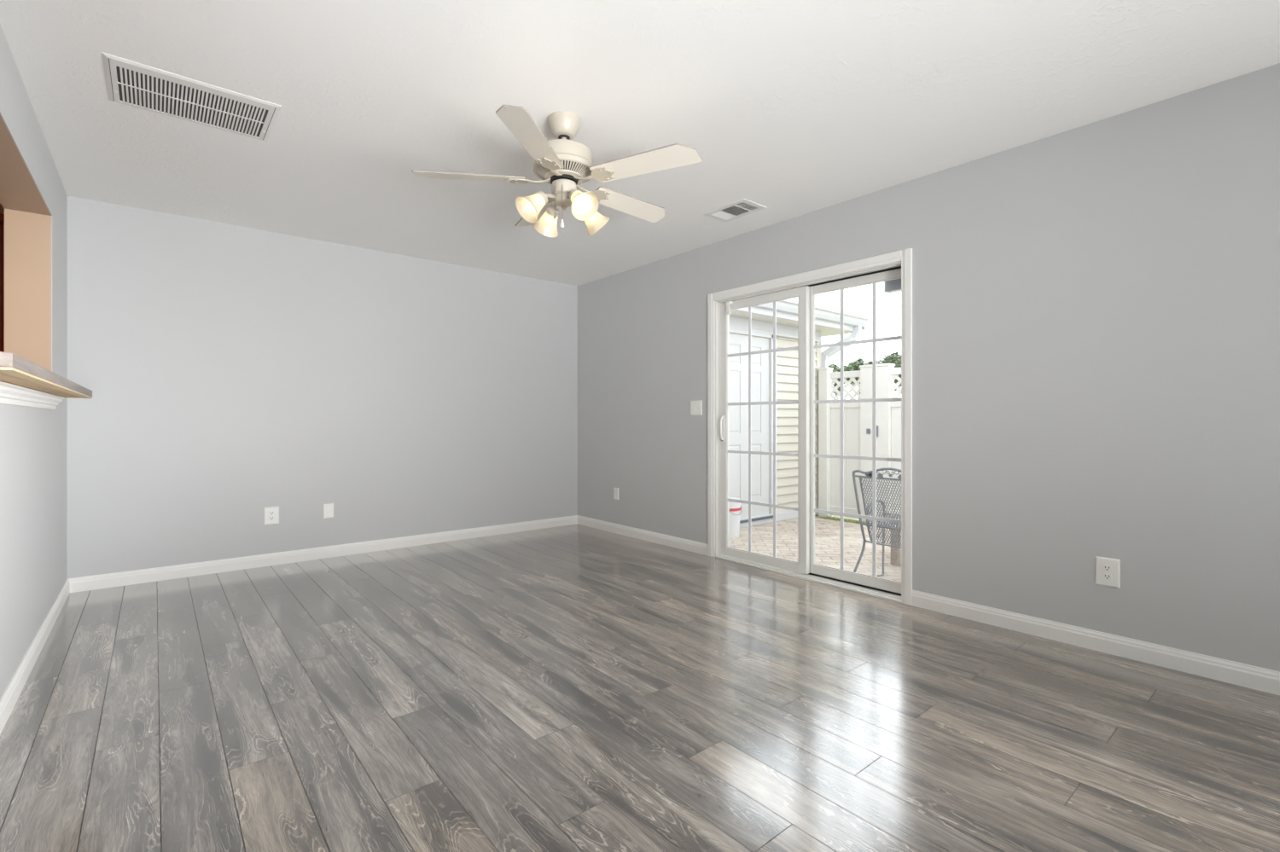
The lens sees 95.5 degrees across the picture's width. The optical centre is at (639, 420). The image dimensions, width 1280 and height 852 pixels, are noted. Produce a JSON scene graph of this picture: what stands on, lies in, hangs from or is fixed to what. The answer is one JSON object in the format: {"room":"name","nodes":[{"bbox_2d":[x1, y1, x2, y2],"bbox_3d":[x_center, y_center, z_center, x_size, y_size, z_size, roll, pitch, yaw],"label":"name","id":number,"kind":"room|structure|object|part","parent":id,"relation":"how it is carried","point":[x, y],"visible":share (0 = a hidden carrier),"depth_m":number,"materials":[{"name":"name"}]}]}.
{"room":"empty living room","nodes":[
{"label":"empty living room","id":0,"kind":"room"},
{"bbox_2d":[0,23,66,699],"bbox_3d":[-1.147,-0.102,0.597,0.172,2.560,7.588,0,0,-40],"label":"wall","id":1,"kind":"structure","parent":0,"point":[33,440],"depth_m":2.78,"materials":[{"name":"grey paint"}]},
{"bbox_2d":[0,381,63,409],"bbox_3d":[-2.369,-0.091,2.227,0.044,0.064,2.216,0,0,-40],"label":"trim","id":2,"kind":"structure","parent":1,"relation":"attached to","point":[11,394],"depth_m":2.28,"materials":[{"name":"white paint"}]},
{"bbox_2d":[0,579,69,734],"bbox_3d":[-1.072,1.014,0.651,0.013,0.088,7.575,0,0,-40],"label":"baseboard","id":3,"kind":"structure","parent":1,"relation":"attached to","point":[13,691],"depth_m":2.43,"materials":[{"name":"white paint"}]},
{"bbox_2d":[0,351,92,398],"bbox_3d":[-2.423,-0.145,2.191,0.378,0.042,2.400,0,0,-40],"label":"shelf","id":4,"kind":"object","parent":1,"relation":"attached to","point":[14,369],"visible":0.74,"depth_m":1.84,"materials":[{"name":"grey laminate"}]},
{"bbox_3d":[-2.352,-0.127,2.260,0.108,0.004,2.325,0,0,-40],"label":"underside panel","id":5,"kind":"part","parent":4,"relation":"part of","materials":[{"name":"brown wood"}]},
{"bbox_2d":[0,195,577,579],"bbox_3d":[-3.062,-0.102,4.040,6.485,2.560,0.150,0,0,-40],"label":"wall","id":6,"kind":"structure","parent":0,"point":[232,373],"depth_m":4.33,"materials":[{"name":"grey paint"}]},
{"bbox_2d":[263,506,279,525],"bbox_3d":[-2.693,0.695,4.245,0.094,0.128,0.009,0,0,-40],"label":"wall outlet","id":7,"kind":"object","parent":6,"relation":"attached to","point":[271,514],"visible":1,"depth_m":4.24,"materials":[{"name":"white plastic"}]},
{"bbox_2d":[67,515,577,593],"bbox_3d":[-2.074,1.014,4.759,3.746,0.088,0.013,0,0,-40],"label":"baseboard","id":8,"kind":"structure","parent":6,"relation":"attached to","point":[124,578],"depth_m":4.32,"materials":[{"name":"white paint"}]},
{"bbox_2d":[323,503,333,518],"bbox_3d":[-2.405,0.698,4.486,0.076,0.112,0.008,0,0,-40],"label":"blank wall plate","id":9,"kind":"object","parent":6,"relation":"attached to","point":[328,509],"visible":1,"depth_m":4.48,"materials":[{"name":"white plastic"}]},
{"bbox_2d":[0,523,1279,851],"bbox_3d":[0.348,1.118,1.847,3.766,0.120,7.588,0,0,-40],"label":"floor","id":10,"kind":"structure","parent":0,"point":[576,688],"depth_m":2.04,"materials":[{"name":"grey laminate"}]},
{"bbox_2d":[0,0,1279,285],"bbox_3d":[0.337,-1.457,1.838,4.096,0.150,7.888,0,0,-40],"label":"ceiling","id":11,"kind":"structure","parent":0,"point":[791,108],"depth_m":2.44,"materials":[{"name":"white paint"}]},
{"bbox_2d":[101,52,281,141],"bbox_3d":[-1.930,-1.377,2.524,0.580,0.009,0.423,0,0,-40],"label":"ceiling vent","id":12,"kind":"object","parent":11,"relation":"in","point":[142,86],"visible":1,"depth_m":2.49,"materials":[{"name":"white metal"}]},
{"bbox_2d":[411,104,702,238],"bbox_3d":[-0.335,-1.123,2.699,1.241,0.518,1.262,0,0,-40],"label":"ceiling fan","id":13,"kind":"object","parent":11,"relation":"hanging from","point":[564,163],"visible":1,"depth_m":2.57,"materials":[{"name":"white metal"}]},
{"bbox_3d":[-0.758,-1.094,2.610,0.485,0.035,0.133,0,0,-9],"label":"blade","id":14,"kind":"part","parent":13,"relation":"part of","materials":[{"name":"beige laminate"}]},
{"bbox_3d":[-0.425,-1.094,2.256,0.133,0.035,0.485,0,0,9],"label":"blade","id":15,"kind":"part","parent":13,"relation":"part of","materials":[{"name":"beige laminate"}]},
{"bbox_3d":[-0.481,-0.946,2.569,0.137,0.136,0.127,0,0,-40],"label":"lamp shade","id":16,"kind":"part","parent":13,"relation":"part of","materials":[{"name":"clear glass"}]},
{"bbox_3d":[-0.525,-1.094,3.037,0.133,0.035,0.485,0,0,-27],"label":"blade","id":17,"kind":"part","parent":13,"relation":"part of","materials":[{"name":"beige laminate"}]},
{"bbox_3d":[-0.442,-0.946,2.795,0.127,0.136,0.137,0,0,-40],"label":"lamp shade","id":18,"kind":"part","parent":13,"relation":"part of","materials":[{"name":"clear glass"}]},
{"bbox_3d":[-0.410,-1.006,2.618,0.083,0.038,0.017,0,0,-36],"label":"lamp arm","id":19,"kind":"part","parent":13,"relation":"part of","materials":[{"name":"beige metal"}]},
{"bbox_3d":[-0.266,-0.968,2.549,0.043,0.059,0.062,0,0,-40],"label":"bulb","id":20,"kind":"part","parent":13,"relation":"part of","materials":[{"name":"white glass"}]},
{"bbox_3d":[-0.254,-0.946,2.530,0.127,0.136,0.137,0,0,-40],"label":"lamp shade","id":21,"kind":"part","parent":13,"relation":"part of","materials":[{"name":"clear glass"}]},
{"bbox_3d":[-0.216,-0.946,2.756,0.137,0.136,0.127,0,0,-40],"label":"lamp shade","id":22,"kind":"part","parent":13,"relation":"part of","materials":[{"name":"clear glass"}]},
{"bbox_3d":[-0.047,-1.094,2.946,0.133,0.035,0.485,0,0,45],"label":"blade","id":23,"kind":"part","parent":13,"relation":"part of","materials":[{"name":"beige laminate"}]},
{"bbox_3d":[0.015,-1.094,2.464,0.485,0.035,0.133,0,0,27],"label":"blade","id":24,"kind":"part","parent":13,"relation":"part of","materials":[{"name":"beige laminate"}]},
{"bbox_2d":[703,198,767,221],"bbox_3d":[0.620,-1.377,3.817,0.228,0.008,0.352,0,0,-40],"label":"ceiling vent","id":25,"kind":"object","parent":11,"relation":"in","point":[740,208],"visible":1,"depth_m":3.81,"materials":[{"name":"white metal"}]},
{"bbox_2d":[577,63,1279,672],"bbox_3d":[1.850,-0.102,3.103,0.150,2.560,7.588,0,0,-40],"label":"wall","id":26,"kind":"structure","parent":0,"point":[1096,305],"depth_m":2.76,"materials":[{"name":"grey paint"}]},
{"bbox_2d":[613,488,618,500],"bbox_3d":[-0.223,0.688,5.460,0.008,0.108,0.074,0,0,-40],"label":"blank wall plate","id":27,"kind":"object","parent":26,"relation":"attached to","point":[615,490],"visible":1,"depth_m":5.46,"materials":[{"name":"white plastic"}]},
{"bbox_2d":[576,515,707,556],"bbox_3d":[-0.051,1.014,5.249,0.013,0.088,1.831,0,0,-40],"label":"baseboard","id":28,"kind":"structure","parent":26,"relation":"attached to","point":[684,544],"depth_m":5.11,"materials":[{"name":"white paint"}]},
{"bbox_2d":[690,400,702,415],"bbox_3d":[0.444,-0.101,4.653,0.018,0.120,0.130,0,0,-40],"label":"light switch","id":29,"kind":"object","parent":26,"relation":"attached to","point":[695,406],"visible":1,"depth_m":4.65,"materials":[{"name":"white plastic"}]},
{"bbox_2d":[707,248,912,605],"bbox_3d":[1.099,0.035,3.980,0.168,2.047,1.591,0,0,-40],"label":"door","id":30,"kind":"structure","parent":26,"relation":"in","point":[898,264],"depth_m":3.94,"materials":[{"name":"white paint"}]},
{"bbox_3d":[0.631,0.061,4.461,0.027,0.205,0.069,0,0,20],"label":"pull handle","id":31,"kind":"part","parent":30,"relation":"part of","materials":[{"name":"white paint"}]},
{"bbox_2d":[727,302,798,557],"bbox_3d":[0.886,0.062,4.222,0.008,1.828,0.654,0,0,-40],"label":"grille","id":32,"kind":"object","parent":30,"relation":"attached to","point":[749,305],"depth_m":4.30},
{"bbox_3d":[0.886,0.063,4.224,0.038,1.946,0.779,0,0,-40],"label":"sliding panel","id":33,"kind":"part","parent":30,"relation":"part of","materials":[{"name":"glass"}]},
{"bbox_3d":[1.105,1.045,3.979,0.159,0.026,1.459,0,0,-40],"label":"sill","id":34,"kind":"part","parent":30,"relation":"part of","materials":[{"name":"white plastic"}]},
{"bbox_3d":[1.368,0.062,3.725,0.038,1.947,0.730,0,0,-40],"label":"fixed panel","id":35,"kind":"part","parent":30,"relation":"part of","materials":[{"name":"glass"}]},
{"bbox_2d":[814,283,901,576],"bbox_3d":[1.379,0.058,3.711,0.008,1.836,0.620,0,0,-40],"label":"grille","id":36,"kind":"object","parent":30,"relation":"attached to","point":[841,288],"depth_m":3.73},
{"bbox_2d":[884,279,901,293],"bbox_3d":[2.889,-0.992,2.559,0.745,0.100,4.020,0,0,-40],"label":"eave","id":37,"kind":"object","parent":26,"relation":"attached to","point":[893,286],"visible":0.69,"depth_m":4.20,"materials":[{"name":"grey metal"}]},
{"bbox_2d":[911,590,1279,696],"bbox_3d":[2.889,1.014,1.734,0.013,0.088,4.153,0,0,-40],"label":"baseboard","id":38,"kind":"structure","parent":26,"relation":"attached to","point":[1242,675],"depth_m":2.62,"materials":[{"name":"white paint"}]},
{"bbox_2d":[1095,556,1120,588],"bbox_3d":[2.129,0.691,2.646,0.009,0.130,0.089,0,0,-40],"label":"wall outlet","id":39,"kind":"object","parent":26,"relation":"attached to","point":[1108,570],"visible":1,"depth_m":2.64,"materials":[{"name":"white plastic"}]},
{"bbox_2d":[1102,573,1111,580],"bbox_3d":[2.127,0.710,2.644,0.002,0.027,0.034,0,0,-40],"label":"receptacle","id":40,"kind":"object","parent":39,"relation":"attached to","point":[1105,576],"depth_m":2.64,"materials":[{"name":"white plastic"}]},
{"bbox_2d":[1102,564,1111,571],"bbox_3d":[2.127,0.671,2.644,0.002,0.027,0.034,0,0,-40],"label":"receptacle","id":41,"kind":"object","parent":39,"relation":"attached to","point":[1105,567],"depth_m":2.64,"materials":[{"name":"white plastic"}]},
{"bbox_3d":[-3.423,1.118,1.301,2.417,0.120,3.588,0,0,-40],"label":"floor","id":42,"kind":"structure","parent":0,"visible":0},
{"bbox_2d":[0,213,4,352],"bbox_3d":[-3.873,-0.032,3.022,0.887,2.180,0.366,0,0,-40],"label":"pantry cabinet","id":43,"kind":"object","parent":42,"relation":"on","point":[2,216],"visible":0.02,"depth_m":3.16,"materials":[{"name":"brown wood"}]},
{"bbox_3d":[-3.875,-1.102,3.025,0.887,0.040,0.360,0,0,-40],"label":"crown","id":44,"kind":"part","parent":43,"relation":"part of","materials":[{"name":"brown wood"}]},
{"label":"outside","id":45,"kind":"structure","parent":0,"visible":0},
{"bbox_2d":[814,515,860,523],"bbox_3d":[14.729,1.348,31.869,56.515,0.280,90.000,0,0,-40],"label":"lawn","id":46,"kind":"structure","parent":45,"point":[816,516],"depth_m":7.20,"materials":[{"name":"green plant"}]},
{"bbox_2d":[729,299,869,528],"bbox_3d":[0.368,-0.268,7.735,3.498,2.952,3.785,0,0,-40],"label":"neighboring building","id":47,"kind":"structure","parent":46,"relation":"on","point":[827,321],"depth_m":6.71,"materials":[{"name":"beige plastic"}]},
{"bbox_3d":[1.161,0.077,6.519,0.865,2.053,0.040,0,0,-40],"label":"door","id":48,"kind":"part","parent":47,"relation":"part of","materials":[{"name":"white paint"}]},
{"bbox_3d":[1.188,0.043,6.499,1.080,2.120,0.032,0,0,-40],"label":"door trim","id":49,"kind":"part","parent":47,"relation":"part of","materials":[{"name":"white wood"}]},
{"bbox_3d":[2.276,0.043,7.412,0.102,2.090,0.028,0,0,-40],"label":"corner post","id":50,"kind":"part","parent":47,"relation":"part of","materials":[{"name":"beige plastic"}]},
{"bbox_2d":[827,363,854,399],"bbox_3d":[7.528,-0.491,22.233,1.264,3.432,1.249,0,0,10],"label":"tree","id":51,"kind":"object","parent":46,"relation":"on","point":[836,369],"visible":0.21,"depth_m":21.97,"materials":[{"name":"green plant"}]},
{"bbox_2d":[817,364,872,523],"bbox_3d":[2.537,0.269,7.098,0.152,1.879,0.733,0,0,-42],"label":"privacy fence","id":52,"kind":"object","parent":46,"relation":"on","point":[858,416],"visible":0.79,"depth_m":7.12,"materials":[{"name":"white plastic"}]},
{"bbox_3d":[2.336,0.285,7.314,0.127,1.847,0.125,0,0,-40],"label":"post","id":53,"kind":"part","parent":52,"relation":"part of","materials":[{"name":"white plastic"}]},
{"bbox_3d":[2.534,1.123,7.123,0.045,0.110,0.422,0,0,-40],"label":"rail","id":54,"kind":"part","parent":52,"relation":"part of","materials":[{"name":"white plastic"}]},
{"bbox_3d":[2.534,-0.565,7.123,0.045,0.077,0.422,0,0,-40],"label":"rail","id":55,"kind":"part","parent":52,"relation":"part of","materials":[{"name":"white plastic"}]},
{"bbox_3d":[2.534,-0.208,7.123,0.049,0.103,0.422,0,0,-40],"label":"rail","id":56,"kind":"part","parent":52,"relation":"part of","materials":[{"name":"white plastic"}]},
{"bbox_3d":[2.534,0.456,7.123,0.021,1.225,0.422,0,0,-40],"label":"board panel","id":57,"kind":"part","parent":52,"relation":"part of","materials":[{"name":"white plastic"}]},
{"bbox_3d":[2.724,0.287,6.897,0.127,1.842,0.168,0,0,-40],"label":"gate post","id":58,"kind":"part","parent":52,"relation":"part of","materials":[{"name":"white plastic"}]},
{"bbox_2d":[820,516,890,527],"bbox_3d":[3.069,1.183,6.180,0.207,0.050,2.566,0,0,-40],"label":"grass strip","id":59,"kind":"object","parent":46,"relation":"on","point":[828,517],"visible":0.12,"depth_m":6.96,"materials":[{"name":"green plant"}]},
{"bbox_2d":[847,358,868,398],"bbox_3d":[9.177,-0.691,24.131,1.534,3.830,1.296,0,0,-40],"label":"tree","id":60,"kind":"object","parent":46,"relation":"on","point":[855,365],"visible":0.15,"depth_m":23.97,"materials":[{"name":"green plant"}]},
{"bbox_2d":[866,351,901,391],"bbox_3d":[8.842,-0.608,20.646,1.376,3.664,1.521,0,0,-5],"label":"tree","id":61,"kind":"object","parent":46,"relation":"on","point":[892,358],"visible":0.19,"depth_m":20.26,"materials":[{"name":"green plant"}]},
{"bbox_3d":[4.482,0.271,4.794,0.139,1.874,2.206,0,0,-40],"label":"privacy fence","id":62,"kind":"object","parent":46,"relation":"on","visible":0},
{"bbox_2d":[876,363,901,525],"bbox_3d":[3.276,0.271,6.230,0.147,1.874,1.536,0,0,-40],"label":"gate","id":63,"kind":"object","parent":62,"relation":"attached to","point":[888,414],"visible":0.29,"depth_m":6.67,"materials":[{"name":"white plastic"}]},
{"bbox_3d":[3.334,-0.565,6.165,0.045,0.077,1.362,0,0,-40],"label":"rail","id":64,"kind":"part","parent":63,"relation":"part of","materials":[{"name":"white plastic"}]},
{"bbox_3d":[3.334,-0.208,6.165,0.049,0.103,1.362,0,0,-40],"label":"rail","id":65,"kind":"part","parent":63,"relation":"part of","materials":[{"name":"white plastic"}]},
{"bbox_3d":[3.334,0.456,6.165,0.021,1.225,1.362,0,0,-40],"label":"board panel","id":66,"kind":"part","parent":63,"relation":"part of","materials":[{"name":"white plastic"}]},
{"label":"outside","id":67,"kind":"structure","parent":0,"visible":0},
{"bbox_2d":[729,517,901,582],"bbox_3d":[3.325,1.288,3.588,2.735,0.200,7.240,0,0,-40],"label":"patio","id":68,"kind":"structure","parent":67,"point":[827,532],"depth_m":5.53,"materials":[{"name":"beige brick"}]},
{"bbox_2d":[729,497,742,538],"bbox_3d":[0.900,0.999,6.017,0.308,0.378,0.310,0,0,-40],"label":"plastic bucket","id":69,"kind":"object","parent":68,"relation":"on","point":[735,508],"visible":0.4,"depth_m":5.90,"materials":[{"name":"plastic"}]},
{"bbox_2d":[852,467,901,576],"bbox_3d":[1.973,0.759,4.270,0.610,0.856,0.588,0,0,-40],"label":"patio chair","id":70,"kind":"object","parent":68,"relation":"on","point":[882,525],"visible":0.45,"depth_m":4.24,"materials":[{"name":"grey metal"}]},
{"bbox_3d":[1.631,1.043,4.346,0.182,0.284,0.019,0,0,-35],"label":"leg","id":71,"kind":"part","parent":70,"relation":"part of","materials":[{"name":"grey metal"}]},
{"bbox_3d":[1.783,0.677,4.444,0.300,0.125,0.039,0,0,-37],"label":"armrest","id":72,"kind":"part","parent":70,"relation":"part of","materials":[{"name":"grey metal"}]},
{"bbox_3d":[1.817,0.619,4.139,0.158,0.575,0.584,0,0,-40],"label":"frame","id":73,"kind":"part","parent":70,"relation":"part of","materials":[{"name":"grey metal"}]},
{"bbox_3d":[1.827,0.663,4.148,0.168,0.516,0.550,0,0,-40],"label":"frame","id":74,"kind":"part","parent":70,"relation":"part of","materials":[{"name":"grey metal"}]},
{"bbox_3d":[1.883,0.922,4.493,0.022,0.519,0.108,0,0,29],"label":"leg","id":75,"kind":"part","parent":70,"relation":"part of","materials":[{"name":"grey metal"}]},
{"bbox_3d":[2.029,0.767,4.316,0.420,0.034,0.470,0,0,-40],"label":"seat","id":76,"kind":"part","parent":70,"relation":"part of","materials":[{"name":"grey metal"}]},
{"bbox_2d":[885,509,901,565],"bbox_3d":[2.505,0.973,4.767,0.660,0.430,0.680,0,0,-40],"label":"side table","id":77,"kind":"object","parent":68,"relation":"on","point":[895,552],"visible":0.09,"depth_m":4.78,"materials":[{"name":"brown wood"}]},
{"bbox_3d":[2.111,0.987,4.802,0.056,0.402,0.056,0,0,-40],"label":"leg","id":78,"kind":"part","parent":77,"relation":"part of","materials":[{"name":"brown wood"}]}
]}

